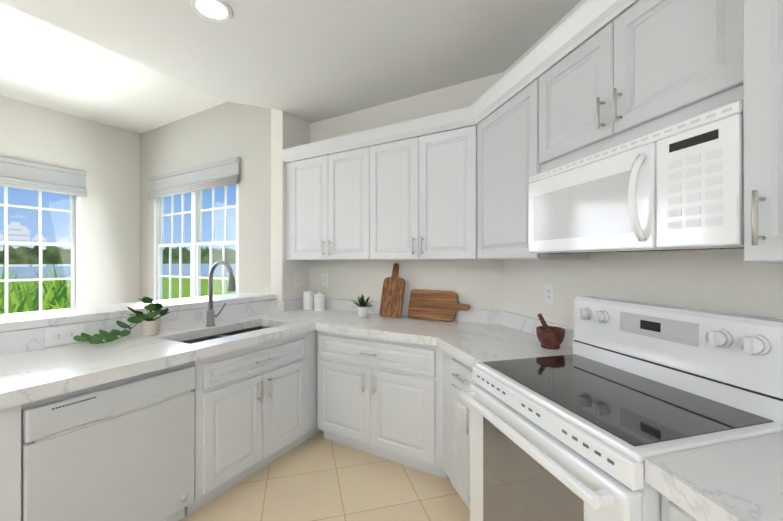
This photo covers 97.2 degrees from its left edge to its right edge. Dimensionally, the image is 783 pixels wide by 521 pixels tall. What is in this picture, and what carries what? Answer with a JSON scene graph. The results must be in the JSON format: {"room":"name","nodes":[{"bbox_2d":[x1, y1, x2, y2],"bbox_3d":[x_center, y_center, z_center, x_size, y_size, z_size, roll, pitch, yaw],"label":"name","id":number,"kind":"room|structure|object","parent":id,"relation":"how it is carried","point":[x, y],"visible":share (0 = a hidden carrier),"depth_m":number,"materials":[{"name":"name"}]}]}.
{"room":"kitchen","nodes":[
{"label":"kitchen","id":0,"kind":"room"},
{"bbox_2d":[0,95,139,306],"bbox_3d":[-5.077,-0.269,3.029,0.120,3.300,5.000,0,0,30],"label":"wall","id":1,"kind":"structure","parent":0,"point":[106,158],"depth_m":4.72,"materials":[{"name":"white paint"}]},
{"bbox_2d":[0,187,80,313],"bbox_3d":[-4.660,-0.190,3.688,0.127,1.935,2.140,0,0,30],"label":"window","id":2,"kind":"structure","parent":1,"relation":"in","point":[74,211],"depth_m":4.33,"materials":[{"name":"white"}]},
{"bbox_2d":[0,157,86,196],"bbox_3d":[-4.599,-1.010,3.655,0.067,0.334,2.160,0,0,30],"label":"window blind","id":3,"kind":"object","parent":1,"relation":"attached to","point":[19,174],"visible":1,"depth_m":4.21,"materials":[{"name":"fabric"}]},
{"bbox_2d":[0,2,226,133],"bbox_3d":[-3.584,-1.971,2.212,3.532,0.140,5.170,0,0,30],"label":"ceiling","id":4,"kind":"structure","parent":0,"point":[46,65],"depth_m":3.65,"materials":[{"name":"white paint"}]},
{"bbox_2d":[271,109,309,311],"bbox_3d":[-0.976,-0.258,3.345,0.152,3.280,0.350,0,0,30],"label":"wall","id":5,"kind":"structure","parent":0,"point":[288,130],"depth_m":3.21,"materials":[{"name":"white paint"}]},
{"bbox_2d":[294,273,299,285],"bbox_3d":[-0.904,0.184,3.308,0.007,0.118,0.072,0,0,30],"label":"light switch","id":6,"kind":"object","parent":5,"relation":"attached to","point":[296,279],"visible":1,"depth_m":3.31,"materials":[{"name":"white plastic"}]},
{"bbox_2d":[0,0,580,123],"bbox_3d":[-0.251,-1.713,0.286,4.730,0.665,5.170,0,0,30],"label":"ceiling","id":7,"kind":"structure","parent":0,"point":[310,61],"depth_m":2.18,"materials":[{"name":"white paint"}]},
{"bbox_2d":[190,0,232,22],"bbox_3d":[-0.980,-1.371,1.883,0.210,0.009,0.210,0,0,30],"label":"recessed light","id":8,"kind":"object","parent":7,"relation":"in","point":[219,11],"visible":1,"depth_m":1.89,"materials":[{"name":"white plastic"}]},
{"bbox_2d":[139,72,503,310],"bbox_3d":[-1.457,-0.267,3.895,5.530,3.300,0.120,0,0,30],"label":"wall","id":9,"kind":"structure","parent":0,"point":[227,130],"depth_m":3.78,"materials":[{"name":"grey paint"}]},
{"bbox_2d":[154,181,238,300],"bbox_3d":[-2.581,-0.198,4.507,1.950,1.915,0.127,0,0,30],"label":"window","id":10,"kind":"structure","parent":9,"relation":"in","point":[195,245],"depth_m":4.51,"materials":[{"name":"white"}]},
{"bbox_2d":[147,157,239,199],"bbox_3d":[-2.616,-1.028,4.449,1.970,0.314,0.067,0,0,30],"label":"window blind","id":11,"kind":"object","parent":10,"relation":"attached to","point":[221,173],"visible":0.96,"depth_m":4.35,"materials":[{"name":"fabric"}]},
{"bbox_2d":[322,273,327,285],"bbox_3d":[-0.647,0.185,3.352,0.072,0.118,0.007,0,0,30],"label":"electrical outlet","id":12,"kind":"object","parent":9,"relation":"attached to","point":[324,279],"visible":1,"depth_m":3.35,"materials":[{"name":"white plastic"}]},
{"bbox_2d":[284,132,367,259],"bbox_3d":[-0.498,-0.501,3.080,0.937,0.995,0.326,0,0,30],"label":"upper cabinet","id":13,"kind":"object","parent":9,"relation":"attached to","point":[327,181],"depth_m":2.90,"materials":[{"name":"white wood"}]},
{"bbox_2d":[368,116,435,259],"bbox_3d":[0.323,-0.502,2.606,0.958,0.995,0.326,0,0,30],"label":"upper cabinet","id":14,"kind":"object","parent":9,"relation":"attached to","point":[401,157],"depth_m":2.55,"materials":[{"name":"white wood"}]},
{"bbox_2d":[436,111,588,259],"bbox_3d":[0.777,-0.503,2.105,0.740,0.995,0.740,0,0,30],"label":"upper cabinet","id":15,"kind":"object","parent":9,"relation":"attached to","point":[443,120],"depth_m":2.39,"materials":[{"name":"white wood"}]},
{"bbox_2d":[179,430,469,520],"bbox_3d":[-1.676,1.407,1.061,7.980,0.060,5.240,0,0,30],"label":"floor","id":16,"kind":"structure","parent":0,"point":[318,476],"depth_m":2.05,"materials":[{"name":"tile"}]},
{"bbox_2d":[21,361,194,520],"bbox_3d":[-1.444,0.952,1.690,0.594,0.852,0.640,0,0,30],"label":"dishwasher","id":17,"kind":"object","parent":16,"relation":"on","point":[121,450],"visible":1,"depth_m":1.51,"materials":[{"name":"white metal"}]},
{"bbox_2d":[185,332,307,514],"bbox_3d":[-1.089,0.952,2.326,0.606,0.856,0.806,0,0,30],"label":"base cabinet","id":18,"kind":"object","parent":16,"relation":"on","point":[255,408],"depth_m":2.09,"materials":[{"name":"white wood"}]},
{"bbox_2d":[0,302,307,409],"bbox_3d":[-1.302,0.438,2.043,0.741,0.166,1.620,0,0,30],"label":"countertop","id":19,"kind":"structure","parent":18,"relation":"on","point":[32,368],"depth_m":1.79,"materials":[{"name":"white stone"}]},
{"bbox_2d":[44,325,83,346],"bbox_3d":[-1.791,0.411,1.892,0.007,0.095,0.165,0,0,30],"label":"outlet","id":20,"kind":"object","parent":19,"relation":"attached to","point":[58,336],"visible":0.92,"depth_m":1.88,"materials":[{"name":"white plastic"}]},
{"bbox_2d":[73,297,169,343],"bbox_3d":[-1.545,0.341,2.021,0.236,0.246,0.462,0,0,30],"label":"pothos","id":21,"kind":"object","parent":19,"relation":"on","point":[150,324],"visible":1,"depth_m":2.06,"materials":[{"name":"green plant"}]},
{"bbox_2d":[206,260,235,326],"bbox_3d":[-1.170,0.231,2.429,0.295,0.468,0.134,0,0,30],"label":"faucet","id":22,"kind":"object","parent":19,"relation":"on","point":[211,315],"visible":1,"depth_m":2.43,"materials":[{"name":"grey metal"}]},
{"bbox_2d":[181,326,269,343],"bbox_3d":[-1.082,0.601,2.342,0.374,0.157,0.794,0,0,30],"label":"sink","id":23,"kind":"object","parent":19,"relation":"in","point":[196,340],"depth_m":2.44,"materials":[{"name":"silver metal"}]},
{"bbox_2d":[308,330,321,438],"bbox_3d":[-0.711,0.953,2.980,0.606,0.856,0.705,0,0,30],"label":"base cabinet","id":24,"kind":"object","parent":16,"relation":"on","point":[313,335],"depth_m":2.61,"materials":[{"name":"white wood"}]},
{"bbox_2d":[317,331,406,456],"bbox_3d":[0.017,0.952,2.617,1.014,0.856,0.606,0,0,30],"label":"base cabinet","id":25,"kind":"object","parent":16,"relation":"on","point":[348,366],"depth_m":2.45,"materials":[{"name":"white wood"}]},
{"bbox_2d":[381,343,474,509],"bbox_3d":[0.638,0.951,2.045,0.979,0.856,0.978,0,0,30],"label":"base cabinet","id":26,"kind":"object","parent":16,"relation":"on","point":[404,403],"depth_m":2.16,"materials":[{"name":"white wood"}]},
{"bbox_2d":[257,298,573,353],"bbox_3d":[0.029,0.439,2.551,2.538,0.166,0.712,0,0,30],"label":"countertop","id":27,"kind":"structure","parent":26,"relation":"on","point":[494,327],"depth_m":2.42,"materials":[{"name":"white stone"}]},
{"bbox_2d":[303,288,314,309],"bbox_3d":[-0.793,0.364,3.313,0.114,0.205,0.114,0,0,30],"label":"canister","id":28,"kind":"object","parent":27,"relation":"on","point":[308,299],"visible":0.85,"depth_m":3.27,"materials":[{"name":"white ceramic"}]},
{"bbox_2d":[314,291,324,310],"bbox_3d":[-0.675,0.374,3.228,0.108,0.185,0.108,0,0,30],"label":"canister","id":29,"kind":"object","parent":27,"relation":"on","point":[319,300],"visible":1,"depth_m":3.18,"materials":[{"name":"white ceramic"}]},
{"bbox_2d":[351,294,373,317],"bbox_3d":[-0.243,0.372,2.823,0.177,0.187,0.205,0,0,30],"label":"succulent","id":30,"kind":"object","parent":27,"relation":"on","point":[363,308],"visible":0.98,"depth_m":2.80,"materials":[{"name":"green plant"}]},
{"bbox_2d":[379,263,404,317],"bbox_3d":[0.014,0.243,2.881,0.200,0.445,0.123,0,0,30],"label":"cutting board","id":31,"kind":"object","parent":27,"relation":"on","point":[391,305],"visible":0.98,"depth_m":2.86,"materials":[{"name":"brown wood"}]},
{"bbox_2d":[407,289,470,321],"bbox_3d":[0.369,0.351,2.706,0.509,0.228,0.094,0,0,30],"label":"cutting board","id":32,"kind":"object","parent":27,"relation":"on","point":[438,305],"visible":0.98,"depth_m":2.71,"materials":[{"name":"brown wood"}]},
{"bbox_2d":[536,313,564,349],"bbox_3d":[0.846,0.376,1.837,0.141,0.176,0.141,0,0,30],"label":"mortar","id":33,"kind":"object","parent":27,"relation":"on","point":[551,337],"visible":1,"depth_m":1.80,"materials":[{"name":"brown wood"}]},
{"bbox_2d":[412,338,566,367],"bbox_3d":[0.534,0.492,1.711,0.825,0.056,0.358,0,0,30],"label":"countertop","id":34,"kind":"structure","parent":26,"relation":"on","point":[469,353],"depth_m":1.78,"materials":[{"name":"white stone"}]},
{"bbox_2d":[461,296,782,520],"bbox_3d":[0.748,0.777,1.255,0.740,1.200,0.778,0,0,-15],"label":"range","id":35,"kind":"object","parent":16,"relation":"on","point":[604,410],"visible":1,"depth_m":1.12,"materials":[{"name":"white metal"}]},
{"bbox_2d":[661,494,697,520],"bbox_3d":[1.052,0.947,0.352,0.662,0.856,1.116,0,0,-15],"label":"base cabinet","id":36,"kind":"object","parent":16,"relation":"on","point":[671,510],"visible":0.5,"depth_m":0.78,"materials":[{"name":"white wood"}]},
{"bbox_2d":[645,432,782,520],"bbox_3d":[0.989,0.439,0.310,0.807,0.156,1.166,0,0,-15],"label":"countertop","id":37,"kind":"structure","parent":36,"relation":"on","point":[740,480],"depth_m":0.74,"materials":[{"name":"white stone"}]},
{"bbox_2d":[504,0,782,327],"bbox_3d":[1.312,-0.024,0.907,0.120,2.800,3.450,0,0,-15],"label":"wall","id":38,"kind":"structure","parent":0,"point":[731,281],"depth_m":1.48,"materials":[{"name":"white paint"}]},
{"bbox_2d":[452,65,543,259],"bbox_3d":[0.652,-0.506,1.989,0.428,0.990,0.428,0,0,30],"label":"upper cabinet","id":39,"kind":"object","parent":38,"relation":"attached to","point":[490,175],"depth_m":2.11,"materials":[{"name":"white wood"}]},
{"bbox_2d":[545,284,553,303],"bbox_3d":[0.938,0.199,2.054,0.007,0.118,0.072,0,0,-15],"label":"outlet","id":40,"kind":"object","parent":38,"relation":"attached to","point":[549,293],"visible":1,"depth_m":2.05,"materials":[{"name":"white plastic"}]},
{"bbox_2d":[516,0,731,173],"bbox_3d":[0.985,-0.713,1.333,0.797,0.580,0.798,0,0,30],"label":"upper cabinet","id":41,"kind":"object","parent":38,"relation":"attached to","point":[587,78],"depth_m":1.43,"materials":[{"name":"white wood"}]},
{"bbox_2d":[528,100,743,253],"bbox_3d":[0.918,-0.220,1.314,0.423,0.376,0.836,0,0,-15],"label":"microwave","id":42,"kind":"object","parent":41,"relation":"attached to","point":[678,187],"visible":0.94,"depth_m":1.09,"materials":[{"name":"white"}]},
{"bbox_2d":[612,0,731,107],"bbox_3d":[0.892,-0.738,1.092,0.306,0.530,0.306,0,0,30],"label":"upper cabinet","id":43,"kind":"object","parent":38,"relation":"attached to","point":[661,49],"depth_m":1.10,"materials":[{"name":"white wood"}]},
{"bbox_2d":[732,0,782,263],"bbox_3d":[0.955,-0.500,0.628,0.362,1.008,0.361,0,0,30],"label":"upper cabinet","id":44,"kind":"object","parent":38,"relation":"attached to","point":[757,25],"depth_m":0.83,"materials":[{"name":"white wood"}]},
{"bbox_3d":[-1.610,0.868,2.397,0.140,1.024,1.918,0,0,30],"label":"wall","id":45,"kind":"structure","parent":0,"visible":0},
{"bbox_2d":[0,292,276,331],"bbox_3d":[-1.722,0.331,2.445,0.418,0.045,1.947,0,0,30],"label":"bar","id":46,"kind":"object","parent":45,"relation":"on","point":[25,320],"visible":0.9,"depth_m":2.12,"materials":[{"name":"white stone"}]},
{"label":"outside","id":47,"kind":"structure","parent":0,"visible":0},
{"bbox_2d":[0,234,2,266],"bbox_3d":[-321.553,-14.225,269.586,10.698,38.500,24.313,0,0,39],"label":"tower","id":48,"kind":"structure","parent":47,"point":[1,238],"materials":[{"name":"white"}]},
{"bbox_2d":[8,222,45,266],"bbox_3d":[-304.589,-13.179,288.655,10.825,36.500,22.172,0,0,42],"label":"tower","id":49,"kind":"structure","parent":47,"point":[15,234],"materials":[{"name":"white"}]},
{"bbox_2d":[0,264,70,313],"bbox_3d":[-6.034,0.786,5.023,2.922,1.600,4.670,0,0,30],"label":"grass","id":50,"kind":"structure","parent":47,"point":[49,303],"depth_m":5.35,"materials":[{"name":"green plant"}]},
{"bbox_2d":[57,238,70,265],"bbox_3d":[-288.940,-7.141,304.464,9.258,24.500,10.516,0,0,-42],"label":"tower","id":51,"kind":"structure","parent":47,"point":[62,240],"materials":[{"name":"white"}]},
{"bbox_2d":[0,245,235,263],"bbox_3d":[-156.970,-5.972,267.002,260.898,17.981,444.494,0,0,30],"label":"tree","id":52,"kind":"object","parent":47,"point":[52,256],"depth_m":288.10,"materials":[{"name":"green plant"}]}
]}

